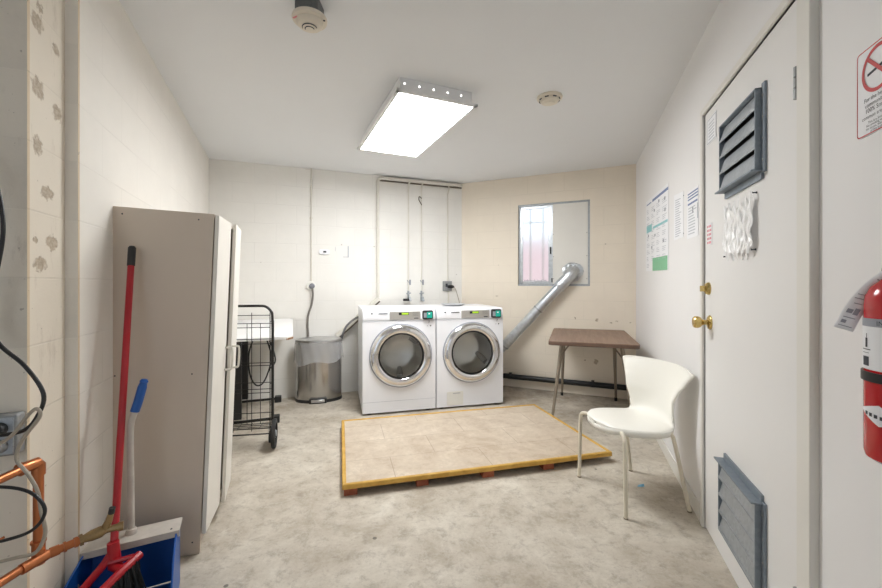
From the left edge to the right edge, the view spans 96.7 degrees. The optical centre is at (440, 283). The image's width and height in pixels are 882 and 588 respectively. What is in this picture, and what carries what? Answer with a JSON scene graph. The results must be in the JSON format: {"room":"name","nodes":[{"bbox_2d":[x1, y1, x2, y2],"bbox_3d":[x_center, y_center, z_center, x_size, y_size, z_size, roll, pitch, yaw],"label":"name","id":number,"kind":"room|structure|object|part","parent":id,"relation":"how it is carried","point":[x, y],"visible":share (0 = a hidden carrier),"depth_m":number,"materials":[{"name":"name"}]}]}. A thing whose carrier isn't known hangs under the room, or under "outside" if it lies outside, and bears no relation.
{"room":"laundry","nodes":[
{"label":"laundry","id":0,"kind":"room"},
{"bbox_2d":[27,0,29,587],"bbox_3d":[-1.833,-0.020,0.922,1.320,2.440,0.012,0,0,-21],"label":"wall","id":1,"kind":"structure","parent":0,"point":[28,1],"depth_m":1.16,"materials":[{"name":"paint"}]},
{"bbox_2d":[0,411,24,456],"bbox_3d":[-1.264,0.428,1.095,0.128,0.116,0.067,0,0,-21],"label":"box","id":2,"kind":"object","parent":1,"relation":"attached to","point":[9,421],"visible":0.8,"depth_m":1.11,"materials":[{"name":"grey plastic"}]},
{"bbox_3d":[-1.261,0.428,1.087,0.116,0.104,0.004,0,0,-21],"label":"plate","id":3,"kind":"part","parent":2,"relation":"part of","materials":[{"name":"grey metal"}]},
{"bbox_2d":[0,190,46,436],"bbox_3d":[-1.191,-0.004,1.062,0.226,0.837,0.027,0,0,0],"label":"cable","id":4,"kind":"object","parent":2,"relation":"attached to","point":[3,348],"visible":0.86,"depth_m":1.07,"materials":[{"name":"plastic"}]},
{"bbox_2d":[0,407,47,562],"bbox_3d":[-1.141,0.534,1.035,0.212,0.421,0.039,0,0,0],"label":"cable","id":5,"kind":"object","parent":2,"relation":"attached to","point":[19,464],"visible":0.95,"depth_m":1.03,"materials":[{"name":"grey rubber"}]},
{"bbox_2d":[0,457,123,587],"bbox_3d":[-1.137,0.649,0.994,0.120,0.314,0.590,0,0,14],"label":"copper pipework","id":6,"kind":"object","parent":1,"relation":"attached to","point":[37,466],"visible":0.91,"depth_m":1.11,"materials":[{"name":"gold metal"}]},
{"bbox_2d":[0,485,46,542],"bbox_3d":[-1.099,0.585,0.986,0.205,0.158,0.010,0,0,-3],"label":"cable","id":7,"kind":"object","parent":6,"relation":"attached to","point":[37,497],"visible":1,"depth_m":0.99,"materials":[{"name":"plastic"}]},
{"bbox_2d":[78,506,123,545],"bbox_3d":[-1.061,0.750,1.225,0.098,0.087,0.092,0,0,0],"label":"tap","id":8,"kind":"object","parent":6,"relation":"on","point":[96,533],"depth_m":1.23,"materials":[{"name":"gold metal"}]},
{"bbox_2d":[0,0,64,587],"bbox_3d":[-1.325,-0.020,1.222,0.150,2.440,0.218,0,0,-22],"label":"wall pier","id":9,"kind":"object","parent":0,"point":[47,17],"visible":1,"depth_m":1.18,"materials":[{"name":"paint"}]},
{"bbox_2d":[78,0,79,587],"bbox_3d":[-1.283,-0.020,1.364,0.036,2.440,0.012,0,0,-21],"label":"wall","id":10,"kind":"structure","parent":0,"point":[78,0],"depth_m":1.37,"materials":[{"name":"paint"}]},
{"bbox_2d":[65,0,208,584],"bbox_3d":[-1.877,-0.020,2.661,0.150,2.440,2.864,0,0,-22],"label":"wall","id":11,"kind":"structure","parent":0,"point":[139,149],"depth_m":1.51,"materials":[{"name":"white paint"}]},
{"bbox_2d":[209,159,461,400],"bbox_3d":[-1.092,-0.020,4.413,2.928,2.440,0.150,0,0,-21],"label":"wall","id":12,"kind":"structure","parent":0,"point":[270,205],"depth_m":4.29,"materials":[{"name":"white paint"}]},
{"bbox_2d":[305,168,312,280],"bbox_3d":[-1.412,-0.620,4.201,0.079,1.240,0.020,0,0,-21],"label":"conduit","id":13,"kind":"object","parent":12,"relation":"attached to","point":[311,217],"visible":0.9,"depth_m":4.20,"materials":[{"name":"white metal"}]},
{"bbox_2d":[306,281,315,336],"bbox_3d":[-1.393,0.577,4.186,0.112,1.210,0.062,0,0,-21],"label":"wall socket","id":14,"kind":"object","parent":12,"relation":"attached to","point":[311,286],"visible":0.73,"depth_m":4.18,"materials":[{"name":"white plastic"}]},
{"bbox_3d":[-1.402,0.612,4.184,0.093,1.141,0.034,0,0,4],"label":"power cord","id":15,"kind":"part","parent":14,"relation":"part of","materials":[{"name":"white plastic"}]},
{"bbox_2d":[319,249,329,254],"bbox_3d":[-1.266,-0.348,4.254,0.116,0.056,0.024,0,0,-21],"label":"thermostat","id":16,"kind":"object","parent":12,"relation":"attached to","point":[321,251],"visible":1,"depth_m":4.25,"materials":[{"name":"white plastic"}]},
{"bbox_2d":[335,176,461,336],"bbox_3d":[-0.444,-0.321,4.531,1.516,1.802,0.088,0,0,-21],"label":"pipe","id":17,"kind":"object","parent":12,"relation":"attached to","point":[377,299],"visible":0.98,"depth_m":4.43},
{"bbox_2d":[403,182,410,301],"bbox_3d":[-0.389,-0.499,4.550,0.109,1.406,0.095,0,0,-21],"label":"pipe","id":18,"kind":"object","parent":12,"relation":"attached to","point":[408,280],"visible":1,"depth_m":4.58,"materials":[{"name":"grey metal"}]},
{"bbox_2d":[418,183,424,300],"bbox_3d":[-0.225,-0.499,4.612,0.077,1.406,0.095,0,0,-21],"label":"pipe","id":19,"kind":"object","parent":12,"relation":"attached to","point":[421,280],"visible":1,"depth_m":4.63,"materials":[{"name":"grey metal"}]},
{"bbox_2d":[443,186,459,302],"bbox_3d":[0.129,-0.301,4.759,0.219,1.803,0.072,0,0,-12],"label":"conduit","id":20,"kind":"object","parent":12,"relation":"attached to","point":[447,285],"visible":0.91,"depth_m":4.76,"materials":[{"name":"white metal"}]},
{"bbox_2d":[119,0,720,183],"bbox_3d":[-0.225,-1.290,1.600,4.850,0.100,6.900,0,0,0],"label":"ceiling","id":21,"kind":"structure","parent":0,"point":[252,86],"depth_m":2.28,"materials":[{"name":"paint"}]},
{"bbox_2d":[291,0,326,32],"bbox_3d":[-0.580,-1.182,1.732,0.151,0.116,0.151,0,0,0],"label":"smoke detector","id":22,"kind":"object","parent":21,"relation":"attached to","point":[308,15],"visible":1,"depth_m":1.69,"materials":[{"name":"beige plastic"}]},
{"bbox_2d":[357,77,477,157],"bbox_3d":[-0.236,-1.190,2.927,0.545,0.100,1.120,0,0,-24],"label":"ceiling light","id":23,"kind":"object","parent":21,"relation":"attached to","point":[414,115],"visible":1,"depth_m":2.69,"materials":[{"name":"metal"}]},
{"bbox_2d":[537,91,562,105],"bbox_3d":[0.720,-1.215,2.600,0.167,0.050,0.167,0,0,0],"label":"smoke detector","id":24,"kind":"object","parent":21,"relation":"attached to","point":[549,98],"visible":1,"depth_m":2.56,"materials":[{"name":"beige plastic"}]},
{"bbox_2d":[148,386,738,587],"bbox_3d":[-0.200,1.250,1.300,5.600,0.100,7.800,0,0,0],"label":"floor","id":25,"kind":"structure","parent":0,"point":[285,519],"depth_m":1.98,"materials":[{"name":"concrete"}]},
{"bbox_2d":[64,379,182,587],"bbox_3d":[-1.121,0.783,1.364,0.339,0.834,0.346,0,0,-27],"label":"dustpan","id":26,"kind":"object","parent":25,"relation":"on","point":[159,543],"visible":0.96,"depth_m":1.49,"materials":[{"name":"blue plastic"}]},
{"bbox_2d":[80,246,145,587],"bbox_3d":[-1.127,0.510,1.394,0.198,1.337,0.562,0,0,-16],"label":"broom","id":27,"kind":"object","parent":26,"relation":"in","point":[128,574],"visible":1,"depth_m":1.42,"materials":[{"name":"red plastic"}]},
{"bbox_3d":[-1.212,0.446,1.493,0.023,1.045,0.289,0,0,-28],"label":"handle","id":28,"kind":"part","parent":27,"relation":"part of","materials":[{"name":"red plastic"}]},
{"bbox_2d":[113,206,240,555],"bbox_3d":[-1.287,0.435,1.942,0.518,1.529,0.507,0,0,-17],"label":"storage cabinet","id":29,"kind":"object","parent":25,"relation":"on","point":[183,338],"visible":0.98,"depth_m":1.72,"materials":[{"name":"laminate"}]},
{"bbox_3d":[-1.070,0.403,1.877,0.017,1.426,0.250,2,-1,-17],"label":"door panel","id":30,"kind":"part","parent":29,"relation":"part of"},
{"bbox_3d":[-1.385,0.435,2.167,0.405,1.515,0.018,2,-1,-17],"label":"panel","id":31,"kind":"part","parent":29,"relation":"part of","materials":[{"name":"metal"}]},
{"bbox_3d":[-1.071,0.377,1.981,0.041,0.123,0.011,2,-1,-17],"label":"handle","id":32,"kind":"part","parent":29,"relation":"part of","materials":[{"name":"white metal"}]},
{"bbox_3d":[-1.135,0.404,2.126,0.017,1.426,0.245,2,-1,-22],"label":"door panel","id":33,"kind":"part","parent":29,"relation":"part of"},
{"bbox_3d":[-1.069,0.378,2.042,0.041,0.123,0.011,2,-1,-22],"label":"handle","id":34,"kind":"part","parent":29,"relation":"part of","materials":[{"name":"white metal"}]},
{"bbox_2d":[233,305,277,448],"bbox_3d":[-1.449,0.675,2.858,0.500,1.049,0.250,0,0,-10],"label":"cart","id":35,"kind":"object","parent":25,"relation":"on","point":[273,433],"visible":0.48,"depth_m":2.88,"materials":[{"name":"black metal"}]},
{"bbox_2d":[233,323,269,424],"bbox_3d":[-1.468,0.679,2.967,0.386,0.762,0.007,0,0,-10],"label":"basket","id":36,"kind":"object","parent":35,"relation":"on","point":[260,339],"depth_m":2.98,"materials":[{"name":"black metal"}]},
{"bbox_2d":[233,423,269,430],"bbox_3d":[-1.458,1.060,2.913,0.385,0.014,0.113,0,0,-10],"label":"basket","id":37,"kind":"object","parent":35,"relation":"on","point":[266,427],"depth_m":2.91,"materials":[{"name":"black metal"}]},
{"bbox_2d":[233,313,270,431],"bbox_3d":[-1.449,0.645,2.860,0.386,0.870,0.007,0,0,-10],"label":"basket","id":38,"kind":"object","parent":35,"relation":"on","point":[251,315],"depth_m":2.87,"materials":[{"name":"black metal"}]},
{"bbox_3d":[-1.447,0.625,2.849,0.440,0.949,0.019,0,0,-10],"label":"handle frame","id":39,"kind":"part","parent":35,"relation":"part of","materials":[{"name":"black metal"}]},
{"bbox_2d":[270,322,270,428],"bbox_3d":[-1.271,0.674,2.946,0.006,0.792,0.115,0,0,-10],"label":"basket","id":40,"kind":"object","parent":35,"relation":"on","point":[270,322],"depth_m":2.89,"materials":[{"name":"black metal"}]},
{"bbox_2d":[234,318,292,423],"bbox_3d":[-1.747,0.780,3.525,0.782,0.841,0.955,0,0,-21],"label":"desk","id":41,"kind":"object","parent":25,"relation":"on","point":[283,328],"visible":0.5,"depth_m":3.37,"materials":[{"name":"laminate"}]},
{"bbox_3d":[-1.724,0.791,3.294,0.090,0.698,0.040,0,0,-21],"label":"leg","id":42,"kind":"part","parent":41,"relation":"part of","materials":[{"name":"black plastic"}]},
{"bbox_3d":[-1.948,0.767,3.882,0.070,0.746,0.040,0,0,-21],"label":"leg","id":43,"kind":"part","parent":41,"relation":"part of","materials":[{"name":"black plastic"}]},
{"bbox_3d":[-1.486,0.641,3.256,0.215,0.415,0.033,0,0,-21],"label":"hanging cord","id":44,"kind":"part","parent":41,"relation":"part of","materials":[{"name":"black plastic"}]},
{"bbox_2d":[295,336,341,403],"bbox_3d":[-1.270,0.874,4.076,0.499,0.652,0.336,0,0,-14],"label":"pedal bin","id":45,"kind":"object","parent":25,"relation":"on","point":[318,358],"visible":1,"depth_m":3.96,"materials":[{"name":"silver metal"}]},
{"bbox_3d":[-1.272,0.573,4.085,0.474,0.049,0.294,0,0,-14],"label":"lid","id":46,"kind":"part","parent":45,"relation":"part of","materials":[{"name":"metal"}]},
{"bbox_2d":[358,305,435,414],"bbox_3d":[-0.471,0.716,3.974,0.682,0.968,0.788,0,0,-15],"label":"washing machine","id":47,"kind":"object","parent":25,"relation":"on","point":[397,343],"visible":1,"depth_m":3.62,"materials":[{"name":"white metal"}]},
{"bbox_2d":[341,316,357,338],"bbox_3d":[-0.988,0.755,4.224,0.378,0.853,0.067,0,0,8],"label":"hose","id":48,"kind":"object","parent":47,"relation":"attached to","point":[355,318],"visible":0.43,"depth_m":4.21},
{"bbox_3d":[-0.477,0.285,3.996,0.682,0.106,0.744,0,0,-15],"label":"panel","id":49,"kind":"part","parent":47,"relation":"part of","materials":[{"name":"white plastic"}]},
{"bbox_3d":[-0.366,0.664,3.623,0.416,0.416,0.026,0,0,-15],"label":"porthole glass","id":50,"kind":"part","parent":47,"relation":"part of","materials":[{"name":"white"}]},
{"bbox_2d":[421,304,502,407],"bbox_3d":[0.199,0.716,4.154,0.682,0.968,0.788,0,0,-15],"label":"washing machine","id":51,"kind":"object","parent":25,"relation":"on","point":[469,337],"visible":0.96,"depth_m":3.80,"materials":[{"name":"white metal"}]},
{"bbox_2d":[441,303,464,305],"bbox_3d":[0.130,0.221,4.190,0.260,0.022,0.260,0,0,0],"label":"round dish","id":52,"kind":"object","parent":51,"relation":"on","point":[444,304],"visible":0.98,"depth_m":4.12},
{"bbox_3d":[0.194,0.285,4.175,0.682,0.106,0.744,0,0,-15],"label":"panel","id":53,"kind":"part","parent":51,"relation":"part of","materials":[{"name":"white plastic"}]},
{"bbox_3d":[0.305,0.664,3.802,0.416,0.416,0.026,0,0,-15],"label":"porthole glass","id":54,"kind":"part","parent":51,"relation":"part of","materials":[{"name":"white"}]},
{"bbox_2d":[342,404,611,495],"bbox_3d":[0.164,1.165,2.947,1.765,0.071,1.090,0,0,-14],"label":"platform","id":55,"kind":"object","parent":25,"relation":"on","point":[419,448],"visible":1,"depth_m":2.77,"materials":[{"name":"brown wood"}]},
{"bbox_3d":[-0.679,1.145,2.731,0.024,0.031,1.042,0,0,-14],"label":"edge trim","id":56,"kind":"part","parent":55,"relation":"part of","materials":[{"name":"yellow wood"}]},
{"bbox_3d":[0.032,1.145,3.464,1.765,0.031,0.024,0,0,-14],"label":"edge trim","id":57,"kind":"part","parent":55,"relation":"part of","materials":[{"name":"yellow wood"}]},
{"bbox_3d":[0.297,1.145,2.431,1.765,0.031,0.024,0,0,-14],"label":"edge trim","id":58,"kind":"part","parent":55,"relation":"part of","materials":[{"name":"yellow wood"}]},
{"bbox_3d":[1.007,1.145,3.164,0.024,0.031,1.042,0,0,-14],"label":"edge trim","id":59,"kind":"part","parent":55,"relation":"part of","materials":[{"name":"yellow wood"}]},
{"bbox_2d":[548,328,639,415],"bbox_3d":[1.401,0.840,3.682,0.702,0.720,1.042,0,0,19],"label":"folding table","id":60,"kind":"object","parent":25,"relation":"on","point":[562,337],"visible":0.9,"depth_m":3.50,"materials":[{"name":"brown wood"}]},
{"bbox_3d":[1.045,0.842,3.500,0.186,0.661,0.038,0,0,-44],"label":"leg","id":61,"kind":"part","parent":60,"relation":"part of","materials":[{"name":"beige metal"}]},
{"bbox_3d":[1.288,0.842,4.150,0.037,0.661,0.176,0,0,6],"label":"leg","id":62,"kind":"part","parent":60,"relation":"part of","materials":[{"name":"beige metal"}]},
{"bbox_3d":[1.766,0.842,3.972,0.037,0.659,0.142,0,0,34],"label":"leg","id":63,"kind":"part","parent":60,"relation":"part of","materials":[{"name":"beige metal"}]},
{"bbox_3d":[1.576,0.842,3.322,0.038,0.661,0.186,0,0,-9],"label":"leg","id":64,"kind":"part","parent":60,"relation":"part of","materials":[{"name":"beige metal"}]},
{"bbox_2d":[577,355,693,519],"bbox_3d":[1.108,0.828,2.246,0.475,0.744,0.560,0,0,-17],"label":"plastic chair","id":65,"kind":"object","parent":25,"relation":"on","point":[654,386],"visible":1,"depth_m":2.25,"materials":[{"name":"white plastic"}]},
{"bbox_3d":[0.893,0.986,2.386,0.026,0.417,0.144,0,0,-34],"label":"leg","id":66,"kind":"part","parent":65,"relation":"part of","materials":[{"name":"beige metal"}]},
{"bbox_3d":[0.955,0.986,2.063,0.026,0.417,0.144,0,0,12],"label":"leg","id":67,"kind":"part","parent":65,"relation":"part of","materials":[{"name":"beige metal"}]},
{"bbox_3d":[1.169,0.987,2.455,0.057,0.419,0.178,0,0,25],"label":"leg","id":68,"kind":"part","parent":65,"relation":"part of","materials":[{"name":"beige metal"}]},
{"bbox_3d":[1.103,0.623,2.259,0.476,0.336,0.567,0,0,-11],"label":"seat and shell","id":69,"kind":"part","parent":65,"relation":"part of","materials":[{"name":"beige plastic"}]},
{"bbox_3d":[1.238,0.987,2.103,0.178,0.419,0.057,0,0,43],"label":"leg","id":70,"kind":"part","parent":65,"relation":"part of","materials":[{"name":"beige metal"}]},
{"bbox_2d":[462,164,635,398],"bbox_3d":[1.212,-0.020,4.496,2.131,2.440,0.150,0,0,24],"label":"wall","id":71,"kind":"structure","parent":0,"point":[490,209],"depth_m":4.38,"materials":[{"name":"beige paint"}]},
{"bbox_2d":[518,200,589,285],"bbox_3d":[1.267,-0.447,4.430,0.784,0.938,0.065,0,0,24],"label":"window","id":72,"kind":"structure","parent":71,"relation":"in","point":[552,236],"depth_m":4.42,"materials":[{"name":"glass"}]},
{"bbox_3d":[1.090,-0.447,4.513,0.292,0.834,0.004,0,0,24],"label":"pane","id":73,"kind":"part","parent":72,"relation":"part of","materials":[{"name":"clear glass"}]},
{"bbox_3d":[1.099,-0.447,4.507,0.370,0.894,0.032,0,0,24],"label":"sash","id":74,"kind":"part","parent":72,"relation":"part of","materials":[{"name":"metal"}]},
{"bbox_2d":[503,262,583,351],"bbox_3d":[1.007,0.378,4.399,1.121,1.234,0.161,0,0,19],"label":"duct","id":75,"kind":"object","parent":72,"relation":"attached to","point":[572,272],"visible":0.92,"depth_m":4.30,"materials":[{"name":"metal"}]},
{"bbox_2d":[503,372,626,390],"bbox_3d":[1.151,1.070,4.397,1.801,0.070,0.081,0,0,24],"label":"pipe","id":76,"kind":"object","parent":71,"relation":"attached to","point":[509,375],"visible":0.75,"depth_m":4.26,"materials":[{"name":"metal"}]},
{"bbox_2d":[636,0,881,587],"bbox_3d":[1.240,-0.020,1.534,0.151,2.440,5.563,0,0,19],"label":"wall","id":77,"kind":"structure","parent":0,"point":[850,168],"depth_m":0.99,"materials":[{"name":"paint"}]},
{"bbox_2d":[646,183,668,270],"bbox_3d":[1.680,-0.410,3.068,0.002,0.629,0.875,0,0,19],"label":"poster","id":78,"kind":"object","parent":77,"relation":"attached to","point":[657,206],"visible":1,"depth_m":2.96,"materials":[{"name":"paper"}]},
{"bbox_2d":[656,439,699,521],"bbox_3d":[1.655,1.157,3.000,0.008,0.085,2.160,0,0,19],"label":"baseboard","id":79,"kind":"structure","parent":77,"relation":"attached to","point":[694,503],"depth_m":2.40,"materials":[{"name":"paint"}]},
{"bbox_2d":[674,191,683,240],"bbox_3d":[1.451,-0.420,2.394,0.003,0.288,0.238,0,0,19],"label":"notice","id":80,"kind":"object","parent":77,"relation":"attached to","point":[679,198],"visible":1,"depth_m":2.37,"materials":[{"name":"paper"}]},
{"bbox_2d":[687,185,698,238],"bbox_3d":[1.357,-0.383,2.116,0.002,0.265,0.215,0,0,19],"label":"notice","id":81,"kind":"object","parent":77,"relation":"attached to","point":[692,195],"visible":1,"depth_m":2.10,"materials":[{"name":"paper"}]},
{"bbox_2d":[692,0,796,587],"bbox_3d":[1.144,0.181,1.512,0.115,2.017,0.884,0,0,19],"label":"door","id":82,"kind":"structure","parent":77,"relation":"in","point":[750,322],"depth_m":1.36,"materials":[{"name":"paint"}]},
{"bbox_2d":[707,223,711,245],"bbox_3d":[1.275,-0.235,1.862,0.002,0.101,0.070,0,0,19],"label":"sticker","id":83,"kind":"object","parent":82,"relation":"attached to","point":[709,226],"visible":1,"depth_m":1.86,"materials":[{"name":"paper"}]},
{"bbox_2d":[707,225,710,243],"bbox_3d":[1.274,-0.235,1.862,0.001,0.088,0.059,0,0,19],"label":"print","id":84,"kind":"object","parent":83,"relation":"attached to","point":[709,225],"depth_m":1.86},
{"bbox_2d":[707,110,716,145],"bbox_3d":[1.265,-0.725,1.833,0.002,0.120,0.130,0,0,19],"label":"notice","id":85,"kind":"object","parent":82,"relation":"attached to","point":[712,122],"visible":1,"depth_m":1.82,"materials":[{"name":"paper"}]},
{"bbox_2d":[722,190,756,260],"bbox_3d":[1.147,-0.213,1.515,0.023,0.245,0.292,0,0,19],"label":"sheet","id":86,"kind":"object","parent":82,"relation":"attached to","point":[737,236],"visible":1,"depth_m":1.49,"materials":[{"name":"white"}]},
{"bbox_2d":[714,453,766,587],"bbox_3d":[1.133,0.890,1.500,0.039,0.344,0.392,0,0,19],"label":"vent","id":87,"kind":"object","parent":82,"relation":"attached to","point":[742,503],"depth_m":1.44,"materials":[{"name":"grey metal"}]},
{"bbox_2d":[715,80,766,198],"bbox_3d":[1.131,-0.519,1.495,0.039,0.322,0.380,0,0,19],"label":"vent","id":88,"kind":"object","parent":82,"relation":"attached to","point":[743,135],"depth_m":1.44,"materials":[{"name":"grey metal"}]},
{"bbox_2d":[700,0,818,587],"bbox_3d":[1.162,0.170,1.488,0.070,2.060,0.988,0,0,19],"label":"trim","id":89,"kind":"structure","parent":77,"relation":"attached to","point":[807,10],"depth_m":1.04,"materials":[{"name":"paint"}]},
{"bbox_2d":[833,271,881,463],"bbox_3d":[0.795,0.101,0.648,0.128,0.408,0.171,0,0,-4],"label":"fire extinguisher","id":90,"kind":"object","parent":77,"relation":"attached to","point":[867,300],"visible":1,"depth_m":0.67,"materials":[{"name":"red metal"}]},
{"bbox_2d":[838,279,878,327],"bbox_3d":[0.755,0.030,0.696,0.006,0.101,0.071,0,0,-34],"label":"tag","id":91,"kind":"object","parent":90,"relation":"on","point":[862,302],"depth_m":0.70,"materials":[{"name":"white paper"}]},
{"bbox_2d":[863,322,881,365],"bbox_3d":[0.750,0.102,0.641,0.027,0.079,0.095,0,0,-23],"label":"print","id":92,"kind":"object","parent":90,"relation":"on","point":[872,331],"depth_m":0.67},
{"bbox_2d":[865,410,881,420],"bbox_3d":[0.735,0.225,0.657,0.006,0.011,0.049,0,0,-1],"label":"print","id":93,"kind":"object","parent":90,"relation":"on","point":[870,415],"depth_m":0.66},
{"bbox_2d":[857,37,881,139],"bbox_3d":[0.915,-0.418,0.811,0.003,0.190,0.155,0,0,19],"label":"no smoking sign","id":94,"kind":"object","parent":77,"relation":"attached to","point":[869,62],"visible":1,"depth_m":0.85,"materials":[{"name":"plastic"}]}
]}

